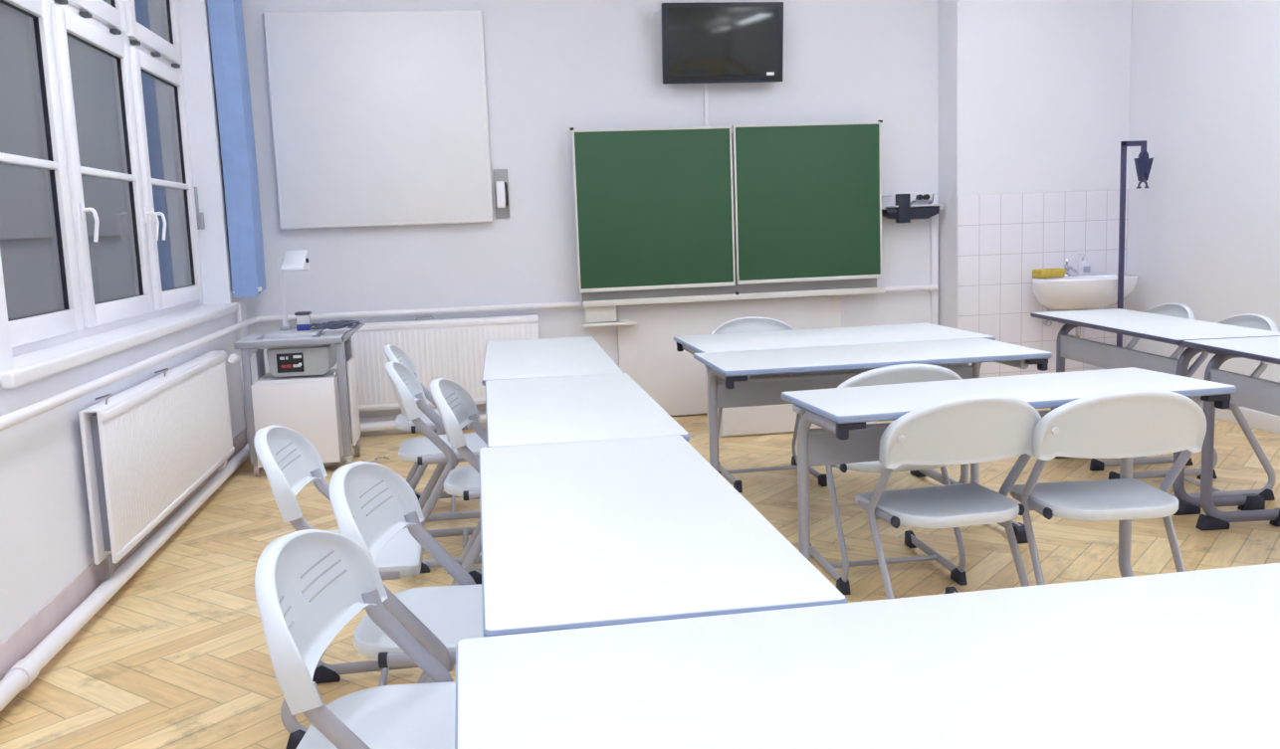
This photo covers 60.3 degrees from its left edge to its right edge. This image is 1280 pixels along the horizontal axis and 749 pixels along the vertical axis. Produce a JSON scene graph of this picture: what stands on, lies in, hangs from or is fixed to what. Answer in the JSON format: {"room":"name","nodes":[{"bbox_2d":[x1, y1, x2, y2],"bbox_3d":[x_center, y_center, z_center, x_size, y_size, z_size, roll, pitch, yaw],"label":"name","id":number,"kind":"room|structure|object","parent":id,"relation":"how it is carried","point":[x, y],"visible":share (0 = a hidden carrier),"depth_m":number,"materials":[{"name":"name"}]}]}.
{"room":"classroom","nodes":[
{"label":"classroom","id":0,"kind":"room"},
{"bbox_2d":[0,0,252,644],"bbox_3d":[-1.915,-0.719,2.107,0.240,3.600,10.100,-3,8,-8],"label":"wall","id":1,"kind":"structure","parent":0,"point":[46,540],"depth_m":3.88,"materials":[{"name":"paint"}]},
{"bbox_2d":[0,0,205,357],"bbox_3d":[-2.366,-1.248,4.830,0.151,2.150,3.190,-3,8,-8],"label":"window","id":2,"kind":"structure","parent":1,"relation":"in","point":[111,28],"depth_m":4.84,"materials":[{"name":"plastic"}]},
{"bbox_2d":[0,302,238,389],"bbox_3d":[-2.254,-0.187,4.937,0.222,0.052,3.335,-3,8,-8],"label":"window sill","id":3,"kind":"structure","parent":1,"relation":"attached to","point":[36,365],"depth_m":4.25,"materials":[{"name":"white paint"}]},
{"bbox_2d":[0,428,246,680],"bbox_3d":[-1.728,0.980,2.356,0.008,0.155,9.699,-3,8,-8],"label":"baseboard","id":4,"kind":"structure","parent":1,"relation":"attached to","point":[37,628],"depth_m":3.68,"materials":[{"name":"paint"}]},
{"bbox_2d":[78,350,239,583],"bbox_3d":[-2.086,0.295,4.965,0.128,0.672,2.137,-3,8,-7],"label":"radiator","id":5,"kind":"object","parent":1,"relation":"attached to","point":[147,446],"visible":1,"depth_m":4.44,"materials":[{"name":"metal"}]},
{"bbox_2d":[82,350,220,413],"bbox_3d":[-2.097,0.004,4.866,0.054,0.008,2.008,-3,8,-8],"label":"grille","id":6,"kind":"object","parent":5,"relation":"attached to","point":[179,372],"depth_m":4.67,"materials":[{"name":"metal"}]},
{"bbox_2d":[207,0,266,297],"bbox_3d":[-2.397,-1.538,6.405,0.165,2.175,0.880,-3,8,-8],"label":"curtain","id":7,"kind":"object","parent":1,"relation":"attached to","point":[226,20],"visible":1,"depth_m":6.51,"materials":[{"name":"blue fabric"}]},
{"bbox_2d":[235,302,248,443],"bbox_3d":[-2.410,0.001,6.695,0.032,0.880,0.032,-3,8,-8],"label":"riser pipe","id":8,"kind":"object","parent":1,"relation":"attached to","point":[238,314],"visible":0.42,"depth_m":6.67,"materials":[{"name":"white metal"}]},
{"bbox_2d":[0,414,486,711],"bbox_3d":[-0.749,0.932,2.494,1.951,0.089,9.640,-3,8,-8],"label":"pipe","id":9,"kind":"object","parent":1,"relation":"attached to","point":[25,671],"visible":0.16,"depth_m":3.95,"materials":[{"name":"white metal"}]},
{"bbox_2d":[0,283,937,431],"bbox_3d":[0.535,0.133,2.596,4.574,0.052,9.651,-3,8,-8],"label":"pipe","id":10,"kind":"object","parent":1,"relation":"attached to","point":[14,418],"visible":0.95,"depth_m":5.79,"materials":[{"name":"white metal"}]},
{"bbox_2d":[241,0,938,419],"bbox_3d":[-0.261,-1.487,7.318,4.646,3.600,0.200,-3,8,-8],"label":"wall","id":11,"kind":"structure","parent":0,"point":[552,67],"depth_m":7.19,"materials":[{"name":"paint"}]},
{"bbox_2d":[262,9,493,229],"bbox_3d":[-1.629,-1.605,6.943,1.328,1.322,0.079,-3,8,-8],"label":"whiteboard","id":12,"kind":"object","parent":11,"relation":"attached to","point":[379,117],"visible":1,"depth_m":6.90,"materials":[{"name":"plastic"}]},
{"bbox_2d":[349,411,486,435],"bbox_3d":[-1.310,0.315,7.281,2.340,0.120,0.008,-3,8,-8],"label":"baseboard","id":13,"kind":"structure","parent":11,"relation":"attached to","point":[390,418],"depth_m":7.22,"materials":[{"name":"white paint"}]},
{"bbox_2d":[313,314,539,412],"bbox_3d":[-1.359,-0.046,7.135,1.420,0.672,0.099,-3,8,-8],"label":"radiator","id":14,"kind":"object","parent":11,"relation":"attached to","point":[454,349],"visible":0.44,"depth_m":7.08,"materials":[{"name":"metal"}]},
{"bbox_2d":[354,314,536,324],"bbox_3d":[-1.371,-0.346,7.096,1.408,0.008,0.054,-3,8,-8],"label":"grille","id":15,"kind":"object","parent":14,"relation":"attached to","point":[514,319],"depth_m":7.10,"materials":[{"name":"metal"}]},
{"bbox_2d":[493,169,509,218],"bbox_3d":[-0.893,-1.171,7.117,0.090,0.315,0.075,-3,8,-8],"label":"pen holder","id":16,"kind":"object","parent":11,"relation":"attached to","point":[501,182],"visible":1,"depth_m":7.12,"materials":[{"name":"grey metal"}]},
{"bbox_2d":[703,83,708,126],"bbox_3d":[0.438,-1.785,7.277,0.026,0.290,0.018,-3,8,-8],"label":"duct","id":17,"kind":"object","parent":11,"relation":"attached to","point":[706,97],"visible":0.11,"depth_m":7.27,"materials":[{"name":"white paint"}]},
{"bbox_2d":[660,1,783,84],"bbox_3d":[0.530,-2.151,7.164,0.796,0.501,0.176,-3,8,-8],"label":"television","id":18,"kind":"object","parent":11,"relation":"attached to","point":[704,42],"visible":1,"depth_m":7.10,"materials":[{"name":"black plastic"}]},
{"bbox_2d":[569,120,885,327],"bbox_3d":[0.606,-1.007,7.300,2.095,1.281,0.122,-3,8,-8],"label":"chalkboard","id":19,"kind":"object","parent":11,"relation":"attached to","point":[665,215],"visible":1,"depth_m":7.26,"materials":[{"name":"green metal"}]},
{"bbox_2d":[581,305,637,327],"bbox_3d":[-0.207,-0.395,7.253,0.355,0.140,0.120,-3,8,-8],"label":"shelf","id":20,"kind":"object","parent":19,"relation":"attached to","point":[595,316],"depth_m":7.22,"materials":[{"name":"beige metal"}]},
{"bbox_2d":[582,286,885,307],"bbox_3d":[0.641,-0.522,7.365,2.062,0.040,0.108,-3,8,-8],"label":"chalk tray","id":21,"kind":"object","parent":19,"relation":"on","point":[605,301],"depth_m":7.32,"materials":[{"name":"beige metal"}]},
{"bbox_2d":[616,295,841,416],"bbox_3d":[0.622,-0.125,7.505,1.550,0.763,0.050,-3,8,-8],"label":"wall panel","id":22,"kind":"object","parent":11,"relation":"attached to","point":[648,353],"visible":0.31,"depth_m":7.43,"materials":[{"name":"paint"}]},
{"bbox_2d":[881,194,942,222],"bbox_3d":[1.840,-1.134,7.503,0.410,0.195,0.170,-3,8,-8],"label":"wall device","id":23,"kind":"object","parent":11,"relation":"attached to","point":[903,213],"visible":0.81,"depth_m":7.43,"materials":[{"name":"black plastic"}]},
{"bbox_2d":[898,192,933,201],"bbox_3d":[1.903,-1.221,7.555,0.240,0.060,0.065,-3,8,-8],"label":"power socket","id":24,"kind":"object","parent":11,"relation":"attached to","point":[921,196],"visible":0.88,"depth_m":7.55,"materials":[{"name":"white paint"}]},
{"bbox_2d":[929,195,938,325],"bbox_3d":[2.055,-0.528,7.687,0.050,1.430,0.030,-3,8,-8],"label":"duct","id":25,"kind":"object","parent":11,"relation":"attached to","point":[934,221],"visible":0.56,"depth_m":7.64,"materials":[{"name":"white paint"}]},
{"bbox_2d":[0,408,1279,748],"bbox_3d":[1.126,0.942,2.798,6.380,0.100,10.100,-3,8,-8],"label":"floor","id":26,"kind":"structure","parent":0,"point":[178,657],"depth_m":4.13,"materials":[{"name":"beige wood"}]},
{"bbox_2d":[233,320,364,476],"bbox_3d":[-1.887,0.116,6.280,0.677,0.824,0.470,-3,8,-8],"label":"trolley","id":27,"kind":"object","parent":26,"relation":"on","point":[315,407],"depth_m":6.07,"materials":[{"name":"metal"}]},
{"bbox_2d":[265,249,336,377],"bbox_3d":[-1.919,-0.352,6.202,0.335,0.686,0.377,-3,8,-8],"label":"projector","id":28,"kind":"object","parent":27,"relation":"on","point":[311,360],"visible":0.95,"depth_m":6.08,"materials":[{"name":"white plastic"}]},
{"bbox_2d":[294,311,311,330],"bbox_3d":[-1.922,-0.307,6.292,0.082,0.104,0.082,-3,8,-8],"label":"storage jar","id":29,"kind":"object","parent":28,"relation":"on","point":[303,318],"visible":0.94,"depth_m":6.26,"materials":[{"name":"white plastic"}]},
{"bbox_2d":[253,426,424,748],"bbox_3d":[-0.718,0.525,3.017,0.575,0.803,0.486,-3,8,-8],"label":"chair","id":30,"kind":"object","parent":26,"relation":"on","point":[290,462],"visible":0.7,"depth_m":3.00,"materials":[{"name":"plastic"}]},
{"bbox_2d":[254,529,455,748],"bbox_3d":[-0.318,0.663,1.893,0.575,0.803,0.486,-2,8,-1],"label":"chair","id":31,"kind":"object","parent":26,"relation":"on","point":[310,584],"visible":0.97,"depth_m":1.92,"materials":[{"name":"plastic"}]},
{"bbox_2d":[361,456,389,462],"bbox_3d":[-1.539,0.496,6.412,0.148,0.009,0.081,-8,10,-36],"label":"cable","id":32,"kind":"object","parent":26,"relation":"on","point":[375,459],"visible":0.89,"depth_m":6.42,"materials":[{"name":"white plastic"}]},
{"bbox_2d":[329,461,483,683],"bbox_3d":[-0.361,0.588,2.458,0.575,0.803,0.486,-2,8,-1],"label":"chair","id":33,"kind":"object","parent":26,"relation":"on","point":[370,503],"visible":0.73,"depth_m":2.46,"materials":[{"name":"plastic"}]},
{"bbox_2d":[383,344,480,522],"bbox_3d":[-0.873,0.246,5.120,0.575,0.803,0.486,-3,8,-8],"label":"chair","id":34,"kind":"object","parent":26,"relation":"on","point":[392,352],"visible":0.31,"depth_m":4.96,"materials":[{"name":"plastic"}]},
{"bbox_2d":[385,361,487,574],"bbox_3d":[-0.708,0.332,4.442,0.575,0.803,0.486,-3,8,-8],"label":"chair","id":35,"kind":"object","parent":26,"relation":"on","point":[431,449],"visible":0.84,"depth_m":4.27,"materials":[{"name":"plastic"}]},
{"bbox_2d":[429,378,487,586],"bbox_3d":[-0.416,0.402,3.846,0.575,0.803,0.486,-2,8,-3],"label":"chair","id":36,"kind":"object","parent":26,"relation":"on","point":[456,407],"visible":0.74,"depth_m":3.76,"materials":[{"name":"plastic"}]},
{"bbox_2d":[481,336,623,386],"bbox_3d":[-0.395,0.290,4.825,0.525,0.760,1.445,-3,8,-7],"label":"table","id":37,"kind":"object","parent":26,"relation":"on","point":[581,355],"visible":0.51,"depth_m":4.61,"materials":[{"name":"white laminate"}]},
{"bbox_2d":[485,373,689,447],"bbox_3d":[-0.203,0.464,3.487,0.522,0.760,1.262,-3,8,-8],"label":"table","id":38,"kind":"object","parent":26,"relation":"on","point":[597,407],"visible":0.44,"depth_m":3.26,"materials":[{"name":"white laminate"}]},
{"bbox_2d":[478,434,847,638],"bbox_3d":[-0.039,0.629,2.224,0.520,0.760,1.300,-3,8,-8],"label":"table","id":39,"kind":"object","parent":26,"relation":"on","point":[617,532],"visible":0.7,"depth_m":1.88,"materials":[{"name":"white laminate"}]},
{"bbox_2d":[711,316,827,492],"bbox_3d":[0.634,0.127,5.583,0.486,0.803,0.575,-3,8,-8],"label":"chair","id":40,"kind":"object","parent":26,"relation":"on","point":[750,323],"visible":0.27,"depth_m":5.77,"materials":[{"name":"plastic"}]},
{"bbox_2d":[705,367,876,437],"bbox_3d":[0.949,0.087,6.920,1.000,0.500,0.390,-3,8,-8],"label":"base cabinet","id":41,"kind":"object","parent":26,"relation":"on","point":[769,419],"visible":0.16,"depth_m":6.71,"materials":[{"name":"paint"}]},
{"bbox_2d":[673,323,995,484],"bbox_3d":[0.877,0.199,5.147,1.305,0.760,0.740,-3,8,-8],"label":"table","id":42,"kind":"object","parent":26,"relation":"on","point":[721,342],"visible":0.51,"depth_m":5.02,"materials":[{"name":"white laminate"}]},
{"bbox_2d":[454,563,1279,748],"bbox_3d":[0.453,0.729,1.353,1.300,0.760,0.560,-3,8,-9],"label":"table","id":43,"kind":"object","parent":26,"relation":"on","point":[1188,660],"visible":1,"depth_m":1.30,"materials":[{"name":"white laminate"}]},
{"bbox_2d":[693,338,1052,543],"bbox_3d":[0.916,0.289,4.470,1.285,0.760,0.605,-3,8,-8],"label":"table","id":44,"kind":"object","parent":26,"relation":"on","point":[738,389],"visible":0.73,"depth_m":4.46,"materials":[{"name":"white laminate"}]},
{"bbox_2d":[810,364,967,595],"bbox_3d":[0.882,0.328,4.035,0.486,0.803,0.575,-3,8,-7],"label":"chair","id":45,"kind":"object","parent":26,"relation":"on","point":[901,373],"visible":0.26,"depth_m":3.83,"materials":[{"name":"plastic"}]},
{"bbox_2d":[854,395,1041,600],"bbox_3d":[0.883,0.421,3.343,0.486,0.803,0.575,-4,8,-12],"label":"chair","id":46,"kind":"object","parent":26,"relation":"on","point":[972,429],"visible":0.8,"depth_m":3.09,"materials":[{"name":"plastic"}]},
{"bbox_2d":[780,367,1236,578],"bbox_3d":[1.126,0.421,3.437,1.267,0.760,0.485,-4,8,-12],"label":"table","id":47,"kind":"object","parent":26,"relation":"on","point":[843,436],"visible":0.58,"depth_m":3.40,"materials":[{"name":"white laminate"}]},
{"bbox_2d":[983,389,1206,591],"bbox_3d":[1.359,0.403,3.348,0.486,0.803,0.575,-3,8,-4],"label":"chair","id":48,"kind":"object","parent":26,"relation":"on","point":[1129,423],"visible":0.9,"depth_m":3.09,"materials":[{"name":"plastic"}]},
{"bbox_2d":[1116,140,1146,347],"bbox_3d":[3.074,-0.620,7.033,0.379,1.712,0.379,4,10,36],"label":"stand","id":49,"kind":"object","parent":26,"relation":"on","point":[1143,143],"visible":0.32,"depth_m":6.97,"materials":[{"name":"black metal"}]},
{"bbox_2d":[1133,151,1153,189],"bbox_3d":[3.186,-1.295,6.963,0.107,0.231,0.044,-3,8,-8],"label":"clip","id":50,"kind":"object","parent":49,"relation":"hanging from","point":[1143,164],"visible":1,"depth_m":6.94,"materials":[{"name":"black plastic"}]},
{"bbox_2d":[1086,302,1194,471],"bbox_3d":[2.510,0.042,5.689,0.575,0.803,0.486,-3,8,-4],"label":"chair","id":51,"kind":"object","parent":26,"relation":"on","point":[1175,310],"visible":0.19,"depth_m":5.53,"materials":[{"name":"plastic"}]},
{"bbox_2d":[1030,308,1279,515],"bbox_3d":[2.399,0.127,5.254,0.500,0.760,1.465,-3,8,-3],"label":"table","id":52,"kind":"object","parent":26,"relation":"on","point":[1152,326],"visible":0.66,"depth_m":4.97,"materials":[{"name":"white laminate"}]},
{"bbox_2d":[1108,313,1278,500],"bbox_3d":[2.518,0.137,4.989,0.575,0.803,0.486,-3,8,-4],"label":"chair","id":53,"kind":"object","parent":26,"relation":"on","point":[1251,320],"visible":0.27,"depth_m":4.83,"materials":[{"name":"plastic"}]},
{"bbox_2d":[1182,336,1279,530],"bbox_3d":[2.479,0.316,3.842,0.485,0.760,1.340,-3,8,-3],"label":"table","id":54,"kind":"object","parent":26,"relation":"on","point":[1254,393],"visible":0.96,"depth_m":4.34,"materials":[{"name":"grey metal"}]},
{"bbox_2d":[937,0,1132,328],"bbox_3d":[2.665,-1.635,7.603,1.234,3.600,0.500,-3,8,-8],"label":"wall","id":55,"kind":"structure","parent":0,"point":[1034,95],"depth_m":7.33,"materials":[{"name":"paint"}]},
{"bbox_2d":[957,189,1128,378],"bbox_3d":[2.745,-0.523,7.500,1.231,1.420,0.008,-3,8,-8],"label":"tiles","id":56,"kind":"structure","parent":55,"relation":"attached to","point":[1002,238],"depth_m":7.45,"materials":[{"name":"white tile"}]},
{"bbox_2d":[1031,258,1138,338],"bbox_3d":[2.945,-0.491,7.297,0.690,0.548,0.460,-3,8,-8],"label":"washbasin","id":57,"kind":"object","parent":56,"relation":"attached to","point":[1075,293],"visible":0.77,"depth_m":7.15,"materials":[{"name":"white ceramic"}]},
{"bbox_2d":[1032,268,1065,278],"bbox_3d":[2.711,-0.672,7.306,0.184,0.058,0.110,-4,8,-15],"label":"sponge","id":58,"kind":"object","parent":57,"relation":"on","point":[1039,273],"visible":1,"depth_m":7.26,"materials":[{"name":"yellow"}]},
{"bbox_2d":[1064,258,1075,276],"bbox_3d":[2.881,-0.718,7.396,0.072,0.120,0.139,-3,8,-8],"label":"tap","id":59,"kind":"object","parent":57,"relation":"on","point":[1066,267],"depth_m":7.42,"materials":[{"name":"silver metal"}]},
{"bbox_2d":[1077,252,1090,275],"bbox_3d":[3.000,-0.747,7.438,0.078,0.150,0.078,-3,8,-8],"label":"soap bottle","id":60,"kind":"object","parent":57,"relation":"on","point":[1084,269],"visible":1,"depth_m":7.42,"materials":[{"name":"white plastic"}]},
{"bbox_2d":[1031,274,1138,309],"bbox_3d":[2.944,-0.540,7.290,0.690,0.215,0.459,-3,8,-8],"label":"basin","id":61,"kind":"object","parent":57,"relation":"in","point":[1075,292],"depth_m":7.14,"materials":[{"name":"white ceramic"}]},
{"bbox_2d":[1124,0,1279,417],"bbox_3d":[4.109,-1.066,3.005,0.200,3.600,10.100,-3,8,-8],"label":"wall","id":62,"kind":"structure","parent":0,"point":[1203,236],"depth_m":6.70,"materials":[{"name":"paint"}]},
{"bbox_2d":[1201,407,1279,434],"bbox_3d":[4.093,0.693,3.072,0.012,0.100,9.390,-3,8,-8],"label":"baseboard","id":63,"kind":"structure","parent":62,"relation":"attached to","point":[1254,419],"depth_m":6.38,"materials":[{"name":"white paint"}]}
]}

